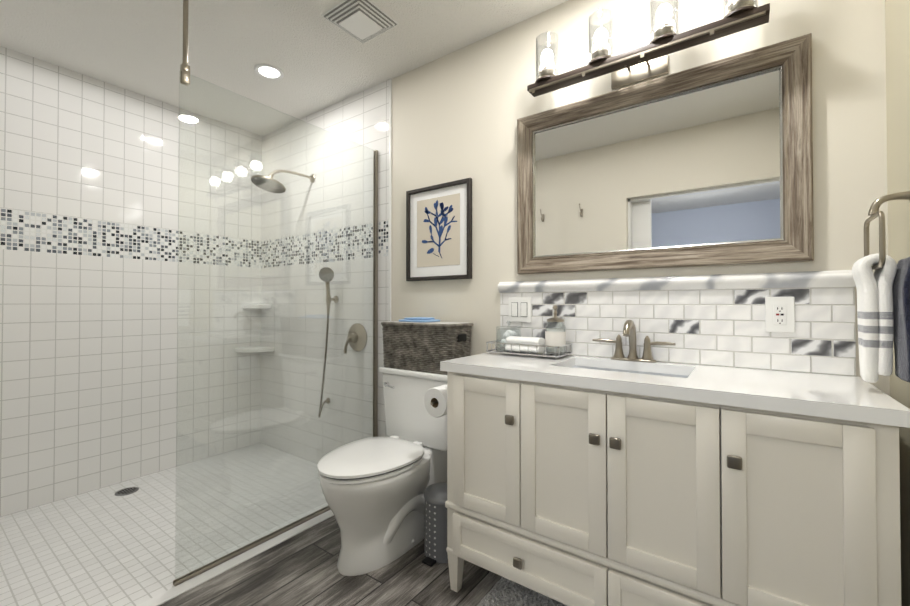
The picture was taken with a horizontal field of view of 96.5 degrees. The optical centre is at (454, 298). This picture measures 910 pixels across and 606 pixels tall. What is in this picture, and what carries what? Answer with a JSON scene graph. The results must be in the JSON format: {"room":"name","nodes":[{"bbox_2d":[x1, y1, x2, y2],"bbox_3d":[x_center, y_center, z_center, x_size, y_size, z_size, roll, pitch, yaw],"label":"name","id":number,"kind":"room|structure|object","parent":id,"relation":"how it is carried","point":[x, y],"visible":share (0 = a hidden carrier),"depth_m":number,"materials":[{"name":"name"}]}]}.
{"room":"bathroom","nodes":[
{"label":"bathroom","id":0,"kind":"room"},
{"bbox_2d":[0,0,568,135],"bbox_3d":[-1.084,-1.377,-0.080,4.840,0.080,5.090,0,-1,36],"label":"ceiling","id":1,"kind":"structure","parent":0,"point":[312,54],"depth_m":2.09,"materials":[{"name":"white paint"}]},
{"bbox_2d":[180,0,189,85],"bbox_3d":[-1.084,-1.089,1.633,0.048,0.454,0.048,0,-1,36],"label":"support rail","id":2,"kind":"object","parent":1,"relation":"attached to","point":[185,72],"visible":1,"depth_m":1.62,"materials":[{"name":"silver metal"}]},
{"bbox_2d":[254,64,283,79],"bbox_3d":[-1.071,-1.303,2.340,0.156,0.009,0.156,0,-1,36],"label":"recessed light","id":3,"kind":"object","parent":1,"relation":"in","point":[268,71],"visible":1,"depth_m":2.33,"materials":[{"name":"white glass"}]},
{"bbox_2d":[321,0,398,43],"bbox_3d":[-0.443,-1.295,1.908,0.252,0.036,0.252,0,-1,36],"label":"fan","id":4,"kind":"object","parent":1,"relation":"attached to","point":[363,21],"visible":1,"depth_m":1.87,"materials":[{"name":"white plastic"}]},
{"bbox_2d":[159,516,501,605],"bbox_3d":[-0.035,1.146,0.972,2.295,0.060,2.110,0,-1,36],"label":"floor","id":5,"kind":"structure","parent":0,"point":[300,569],"depth_m":1.61,"materials":[{"name":"grey wood"}]},
{"bbox_2d":[137,510,333,605],"bbox_3d":[-0.992,1.152,1.658,0.060,0.064,2.110,0,-1,36],"label":"trim","id":6,"kind":"structure","parent":5,"relation":"on","point":[175,591],"depth_m":1.72,"materials":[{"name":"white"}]},
{"bbox_2d":[317,366,446,575],"bbox_3d":[-0.302,0.743,1.887,0.464,0.768,0.726,0,-1,36],"label":"toilet","id":7,"kind":"object","parent":5,"relation":"on","point":[373,488],"visible":0.94,"depth_m":1.75,"materials":[{"name":"white ceramic"}]},
{"bbox_2d":[381,317,473,374],"bbox_3d":[-0.150,0.230,2.096,0.473,0.260,0.223,0,-1,36],"label":"wicker basket","id":8,"kind":"object","parent":7,"relation":"on","point":[424,344],"visible":0.88,"depth_m":1.99,"materials":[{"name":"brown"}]},
{"bbox_2d":[422,482,447,566],"bbox_3d":[-0.060,0.982,1.792,0.176,0.285,0.206,0,-1,36],"label":"trash can","id":9,"kind":"object","parent":5,"relation":"on","point":[435,537],"visible":0.6,"depth_m":1.73,"materials":[{"name":"grey metal"}]},
{"bbox_2d":[477,577,566,605],"bbox_3d":[0.354,1.097,1.192,0.786,0.042,0.766,0,-1,36],"label":"shag rug","id":10,"kind":"object","parent":5,"relation":"on","point":[505,592],"visible":0.38,"depth_m":1.48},
{"bbox_2d":[440,352,909,605],"bbox_3d":[0.584,0.681,1.390,1.240,0.880,0.514,0,-1,36],"label":"bathroom vanity","id":11,"kind":"object","parent":5,"relation":"on","point":[568,484],"visible":1,"depth_m":1.12,"materials":[{"name":"white paint"}]},
{"bbox_2d":[424,384,446,417],"bbox_3d":[-0.042,0.424,1.693,0.135,0.120,0.161,0,-1,36],"label":"toilet paper","id":12,"kind":"object","parent":11,"relation":"attached to","point":[435,401],"visible":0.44,"depth_m":1.65,"materials":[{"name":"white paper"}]},
{"bbox_2d":[486,339,571,358],"bbox_3d":[0.320,0.218,1.769,0.339,0.052,0.174,0,-1,36],"label":"wire tray","id":13,"kind":"object","parent":11,"relation":"on","point":[543,354],"visible":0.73,"depth_m":1.71,"materials":[{"name":"silver metal"}]},
{"bbox_2d":[496,321,520,350],"bbox_3d":[0.244,0.167,1.845,0.088,0.134,0.088,0,-1,36],"label":"jar","id":14,"kind":"object","parent":13,"relation":"on","point":[508,332],"visible":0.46,"depth_m":1.83,"materials":[{"name":"white"}]},
{"bbox_2d":[505,336,544,353],"bbox_3d":[0.300,0.199,1.742,0.154,0.068,0.085,0,-1,36],"label":"rolled towels","id":15,"kind":"object","parent":13,"relation":"on","point":[525,341],"visible":0.9,"depth_m":1.71,"materials":[{"name":"white fabric"}]},
{"bbox_2d":[545,305,565,354],"bbox_3d":[0.425,0.130,1.718,0.085,0.205,0.085,0,-1,36],"label":"apothecary jar","id":16,"kind":"object","parent":13,"relation":"on","point":[556,337],"visible":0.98,"depth_m":1.69,"materials":[{"name":"clear glass"}]},
{"bbox_2d":[573,365,688,377],"bbox_3d":[0.599,0.355,1.453,0.467,0.156,0.307,0,-1,36],"label":"sink basin","id":17,"kind":"object","parent":11,"relation":"in","point":[639,372],"visible":0.04,"depth_m":1.56,"materials":[{"name":"white ceramic"}]},
{"bbox_2d":[592,319,675,362],"bbox_3d":[0.669,0.161,1.552,0.302,0.162,0.144,0,-1,36],"label":"faucet","id":18,"kind":"object","parent":11,"relation":"on","point":[629,329],"visible":1,"depth_m":1.57,"materials":[{"name":"silver metal"}]},
{"bbox_2d":[391,0,889,395],"bbox_3d":[-0.097,-0.089,2.268,3.690,2.440,0.100,0,-1,36],"label":"wall","id":19,"kind":"structure","parent":0,"point":[456,114],"depth_m":1.79,"materials":[{"name":"beige paint"}]},
{"bbox_2d":[235,346,274,352],"bbox_3d":[-1.520,0.392,3.086,0.200,0.038,0.200,0,-1,36],"label":"corner shelf","id":20,"kind":"object","parent":19,"relation":"attached to","point":[250,348],"depth_m":3.05,"materials":[{"name":"white ceramic"}]},
{"bbox_2d":[173,150,377,585],"bbox_3d":[-0.787,0.112,2.032,0.022,2.033,1.066,0,-1,36],"label":"trim","id":21,"kind":"structure","parent":19,"relation":"attached to","point":[215,563],"depth_m":2.45,"materials":[{"name":"silver metal"}]},
{"bbox_2d":[175,70,374,581],"bbox_3d":[-0.787,0.107,2.033,0.010,2.018,1.058,0,-1,36],"label":"glass wall","id":22,"kind":"structure","parent":21,"relation":"in","point":[244,328],"depth_m":1.89,"materials":[{"name":"clear glass"}]},
{"bbox_2d":[260,79,391,463],"bbox_3d":[-0.960,-0.082,2.819,1.430,2.440,0.009,0,-1,36],"label":"wall tile","id":23,"kind":"structure","parent":19,"relation":"attached to","point":[364,118],"depth_m":2.75,"materials":[{"name":"tile"}]},
{"bbox_2d":[251,170,314,192],"bbox_3d":[-1.121,-0.782,2.676,0.208,0.184,0.426,0,-1,36],"label":"shower head","id":24,"kind":"object","parent":23,"relation":"attached to","point":[267,188],"depth_m":2.59},
{"bbox_2d":[318,267,338,416],"bbox_3d":[-0.840,0.289,2.649,0.154,0.980,0.121,0,-1,36],"label":"shower","id":25,"kind":"object","parent":23,"relation":"attached to","point":[327,274],"depth_m":2.63,"materials":[{"name":"silver metal"}]},
{"bbox_2d":[344,323,366,352],"bbox_3d":[-0.640,0.249,2.528,0.176,0.185,0.085,0,-1,36],"label":"shower valve","id":26,"kind":"object","parent":23,"relation":"attached to","point":[358,329],"depth_m":2.52,"materials":[{"name":"silver metal"}]},
{"bbox_2d":[406,178,471,280],"bbox_3d":[-0.096,-0.356,2.192,0.435,0.512,0.025,0,-1,36],"label":"art","id":27,"kind":"object","parent":19,"relation":"attached to","point":[438,231],"visible":0.98,"depth_m":2.18,"materials":[{"name":"paper"}]},
{"bbox_2d":[527,0,769,96],"bbox_3d":[0.679,-0.973,1.542,0.810,0.229,0.189,0,-1,36],"label":"sconce","id":28,"kind":"object","parent":19,"relation":"attached to","point":[645,62],"visible":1,"depth_m":1.52,"materials":[{"name":"silver metal"}]},
{"bbox_2d":[517,33,813,273],"bbox_3d":[0.721,-0.479,1.602,1.040,0.725,0.034,0,-1,36],"label":"framed mirror","id":29,"kind":"object","parent":19,"relation":"attached to","point":[709,164],"visible":1,"depth_m":1.52,"materials":[{"name":"brown wood"}]},
{"bbox_2d":[498,270,855,375],"bbox_3d":[0.720,0.079,1.600,1.246,0.326,0.030,0,-1,36],"label":"tile backsplash","id":30,"kind":"structure","parent":19,"relation":"attached to","point":[716,320],"depth_m":1.47,"materials":[{"name":"tile"}]},
{"bbox_2d":[509,297,530,321],"bbox_3d":[0.301,0.052,1.899,0.116,0.116,0.009,0,-1,36],"label":"light switch","id":31,"kind":"object","parent":30,"relation":"attached to","point":[519,309],"visible":0.96,"depth_m":1.90,"materials":[{"name":"white plastic"}]},
{"bbox_2d":[765,297,794,332],"bbox_3d":[1.075,0.053,1.344,0.076,0.118,0.009,0,-1,36],"label":"outlet","id":32,"kind":"object","parent":30,"relation":"attached to","point":[779,314],"visible":1,"depth_m":1.34,"materials":[{"name":"white plastic"}]},
{"bbox_2d":[885,0,909,605],"bbox_3d":[0.770,-0.111,0.397,0.100,2.440,1.930,0,-1,36],"label":"wall","id":33,"kind":"structure","parent":0,"point":[897,24],"depth_m":1.11,"materials":[{"name":"beige paint"}]},
{"bbox_2d":[863,190,909,269],"bbox_3d":[1.098,-0.177,1.018,0.088,0.208,0.167,0,-1,36],"label":"towel ring","id":34,"kind":"object","parent":33,"relation":"attached to","point":[874,212],"visible":0.94,"depth_m":1.01,"materials":[{"name":"silver metal"}]},
{"bbox_2d":[852,253,896,382],"bbox_3d":[1.072,0.049,1.038,0.070,0.323,0.097,0,-1,36],"label":"towel","id":35,"kind":"object","parent":34,"relation":"hanging from","point":[875,318],"visible":0.96,"depth_m":1.01,"materials":[{"name":"white fabric"}]},
{"bbox_2d":[892,257,909,382],"bbox_3d":[1.085,0.048,0.976,0.031,0.294,0.130,0,-1,36],"label":"hanging towel","id":36,"kind":"object","parent":34,"relation":"hanging from","point":[901,299],"visible":0.92,"depth_m":0.96,"materials":[{"name":"blue fabric"}]},
{"bbox_3d":[-2.147,-0.086,2.489,0.100,2.440,1.930,0,-1,36],"label":"wall","id":37,"kind":"structure","parent":0,"visible":0},
{"bbox_2d":[0,46,261,516],"bbox_3d":[-2.069,-0.086,2.506,0.008,2.440,1.810,0,-1,36],"label":"wall tile","id":38,"kind":"structure","parent":37,"relation":"attached to","point":[90,201],"depth_m":2.46,"materials":[{"name":"tile"}]},
{"bbox_2d":[242,304,270,308],"bbox_3d":[-1.525,0.062,3.125,0.150,0.038,0.150,0,-1,36],"label":"corner shelf","id":39,"kind":"object","parent":38,"relation":"attached to","point":[266,306],"depth_m":3.09,"materials":[{"name":"white ceramic"}]},
{"label":"outside","id":40,"kind":"structure","parent":0,"visible":0},
{"bbox_2d":[0,443,327,605],"bbox_3d":[-1.599,1.159,2.093,1.435,0.060,2.110,0,-1,36],"label":"floor","id":41,"kind":"structure","parent":40,"point":[105,546],"depth_m":1.97,"materials":[{"name":"white tile"}]},
{"bbox_2d":[115,487,138,495],"bbox_3d":[-1.924,1.130,2.382,0.112,0.004,0.112,0,-1,36],"label":"floor drain","id":42,"kind":"object","parent":41,"relation":"on","point":[126,491],"visible":1,"depth_m":2.37,"materials":[{"name":"silver metal"}]}
]}

